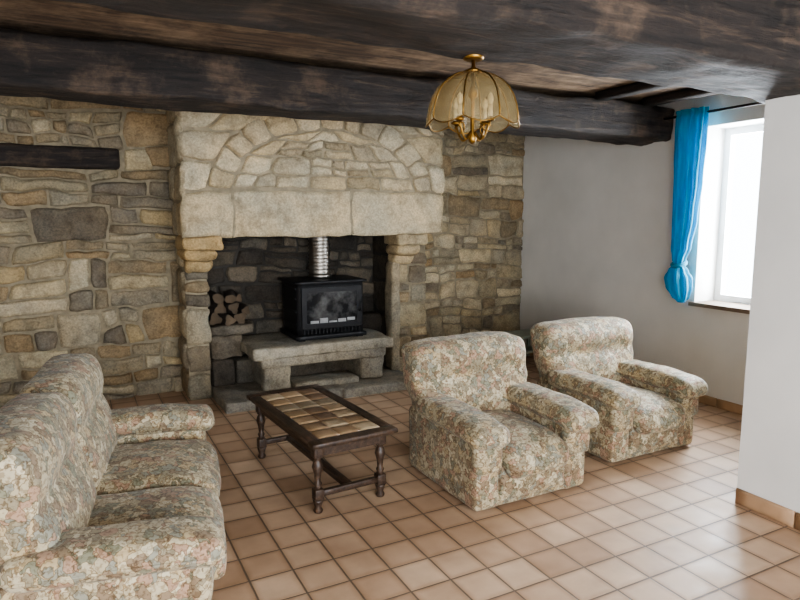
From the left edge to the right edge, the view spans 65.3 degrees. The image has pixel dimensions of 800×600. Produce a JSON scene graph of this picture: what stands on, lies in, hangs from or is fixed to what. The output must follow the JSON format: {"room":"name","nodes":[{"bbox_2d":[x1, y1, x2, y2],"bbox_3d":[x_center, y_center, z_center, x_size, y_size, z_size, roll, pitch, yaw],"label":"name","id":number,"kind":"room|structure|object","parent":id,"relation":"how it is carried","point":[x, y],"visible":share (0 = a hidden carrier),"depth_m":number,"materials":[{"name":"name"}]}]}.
{"room":"traditional dwelling","nodes":[
{"label":"traditional dwelling","id":0,"kind":"room"},
{"bbox_2d":[0,95,524,407],"bbox_3d":[-1.454,-0.511,6.103,7.270,2.620,0.204,-4,8,-27],"label":"wall","id":1,"kind":"structure","parent":0,"point":[174,386],"depth_m":5.52,"materials":[{"name":"grey stone"}]},
{"bbox_2d":[0,143,119,169],"bbox_3d":[-3.150,-1.164,5.011,1.640,0.193,0.125,-4,8,-27],"label":"lintel","id":2,"kind":"object","parent":1,"relation":"attached to","point":[11,154],"visible":1,"depth_m":5.13,"materials":[{"name":"brown wood"}]},
{"bbox_2d":[0,0,683,103],"bbox_3d":[0.436,-1.399,2.433,7.370,0.100,8.400,-4,8,-27],"label":"ceiling","id":3,"kind":"structure","parent":0,"point":[103,23],"depth_m":3.79,"materials":[{"name":"brown wood"}]},
{"bbox_2d":[0,27,672,143],"bbox_3d":[-0.606,-1.382,4.181,6.720,0.327,0.410,-4,8,-27],"label":"ceiling beam","id":4,"kind":"structure","parent":3,"relation":"attached to","point":[33,63],"depth_m":3.92,"materials":[{"name":"brown wood"}]},
{"bbox_2d":[2,0,799,96],"bbox_3d":[0.417,-1.106,2.235,6.720,0.432,0.548,-4,8,-27],"label":"ceiling beam","id":5,"kind":"structure","parent":3,"relation":"attached to","point":[738,47],"depth_m":2.21,"materials":[{"name":"brown wood"}]},
{"bbox_2d":[425,55,519,143],"bbox_3d":[0.281,-0.775,2.411,0.357,0.337,0.357,-4,8,-27],"label":"pendant lamp","id":6,"kind":"object","parent":3,"relation":"hanging from","point":[472,137],"visible":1,"depth_m":2.39,"materials":[{"name":"gold glass"}]},
{"bbox_2d":[595,82,667,100],"bbox_3d":[1.582,-1.681,5.231,0.125,0.078,3.873,-4,8,-27],"label":"joist","id":7,"kind":"object","parent":3,"relation":"attached to","point":[638,87],"depth_m":4.83,"materials":[{"name":"brown wood"}]},
{"bbox_2d":[642,89,719,106],"bbox_3d":[2.071,-1.715,5.482,0.130,0.080,3.871,-4,8,-27],"label":"joist","id":8,"kind":"object","parent":3,"relation":"attached to","point":[656,100],"depth_m":5.08,"materials":[{"name":"brown wood"}]},
{"bbox_2d":[107,353,799,599],"bbox_3d":[0.436,1.297,2.788,7.370,0.100,8.400,-4,8,-27],"label":"floor","id":9,"kind":"structure","parent":0,"point":[666,524],"depth_m":3.19,"materials":[{"name":"tile"}]},
{"bbox_2d":[0,353,226,599],"bbox_3d":[-1.254,0.782,2.852,0.847,0.878,1.740,-2,8,-18],"label":"sofa","id":10,"kind":"object","parent":9,"relation":"on","point":[98,501],"visible":1,"depth_m":2.27,"materials":[{"name":"fabric"}]},
{"bbox_2d":[166,107,444,413],"bbox_3d":[-0.766,-0.461,5.805,2.496,2.655,0.986,-4,8,-27],"label":"stone fireplace","id":11,"kind":"object","parent":9,"relation":"on","point":[231,173],"visible":0.94,"depth_m":5.55,"materials":[{"name":"beige stone"}]},
{"bbox_2d":[207,289,249,325],"bbox_3d":[-1.594,0.076,5.740,0.378,0.333,0.359,-4,8,-27],"label":"firewood stack","id":12,"kind":"object","parent":11,"relation":"in","point":[236,312],"visible":0.98,"depth_m":5.66,"materials":[{"name":"brown wood"}]},
{"bbox_2d":[278,236,366,341],"bbox_3d":[-0.741,-0.295,5.946,0.705,1.280,0.580,-4,8,-27],"label":"wood stove","id":13,"kind":"object","parent":11,"relation":"in","point":[320,304],"visible":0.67,"depth_m":5.81,"materials":[{"name":"black metal"}]},
{"bbox_2d":[246,384,397,513],"bbox_3d":[-0.522,0.888,3.885,0.520,0.425,1.120,-5,9,-31],"label":"coffee table","id":14,"kind":"object","parent":9,"relation":"on","point":[318,422],"visible":1,"depth_m":3.62,"materials":[{"name":"brown wood"}]},
{"bbox_2d":[401,331,599,510],"bbox_3d":[0.585,0.682,3.817,0.901,0.827,0.938,-4,8,-27],"label":"armchair","id":15,"kind":"object","parent":9,"relation":"on","point":[489,436],"visible":1,"depth_m":3.67,"materials":[{"name":"fabric"}]},
{"bbox_2d":[504,329,532,355],"bbox_3d":[1.319,0.531,7.016,0.620,0.315,0.360,-4,8,-27],"label":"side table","id":16,"kind":"object","parent":9,"relation":"on","point":[524,334],"visible":0.23,"depth_m":7.05,"materials":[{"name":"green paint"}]},
{"bbox_2d":[530,316,707,462],"bbox_3d":[1.549,0.594,4.494,0.901,0.826,0.939,-4,8,-27],"label":"armchair","id":17,"kind":"object","parent":9,"relation":"on","point":[642,408],"visible":0.93,"depth_m":4.33,"materials":[{"name":"fabric"}]},
{"bbox_2d":[520,93,765,404],"bbox_3d":[2.492,-0.492,5.963,0.400,2.620,4.100,-4,8,-27],"label":"wall","id":18,"kind":"structure","parent":0,"point":[597,224],"depth_m":6.01,"materials":[{"name":"white paint"}]},
{"bbox_2d":[663,101,764,119],"bbox_3d":[2.714,-1.504,4.835,0.138,0.035,1.745,-4,8,-27],"label":"curtain rod","id":19,"kind":"object","parent":18,"relation":"attached to","point":[761,102],"depth_m":4.91,"materials":[{"name":"black metal"}]},
{"bbox_2d":[664,106,709,302],"bbox_3d":[2.442,-0.787,5.328,0.208,1.630,0.322,-4,8,-27],"label":"curtain","id":20,"kind":"object","parent":19,"relation":"hanging from","point":[691,125],"visible":1,"depth_m":5.27,"materials":[{"name":"fabric"}]},
{"bbox_2d":[698,395,742,414],"bbox_3d":[2.388,0.799,5.885,0.014,0.080,3.955,-4,8,-27],"label":"baseboard","id":21,"kind":"structure","parent":18,"relation":"attached to","point":[708,400],"depth_m":5.26,"materials":[{"name":"wood"}]},
{"bbox_2d":[688,124,763,313],"bbox_3d":[2.894,-0.662,5.031,0.360,1.520,0.930,-4,8,-27],"label":"window","id":22,"kind":"structure","parent":18,"relation":"in","point":[722,301],"depth_m":5.40,"materials":[{"name":"plastic"}]},
{"bbox_2d":[737,94,799,513],"bbox_3d":[3.684,0.022,2.051,1.930,2.620,4.000,-4,8,-27],"label":"wall partition","id":23,"kind":"structure","parent":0,"point":[769,454],"depth_m":3.27,"materials":[{"name":"white paint"}]},
{"bbox_2d":[735,488,799,530],"bbox_3d":[2.736,1.314,1.934,0.016,0.090,3.625,-4,8,-27],"label":"baseboard","id":24,"kind":"structure","parent":23,"relation":"attached to","point":[760,505],"depth_m":3.36,"materials":[{"name":"tile"}]}
]}

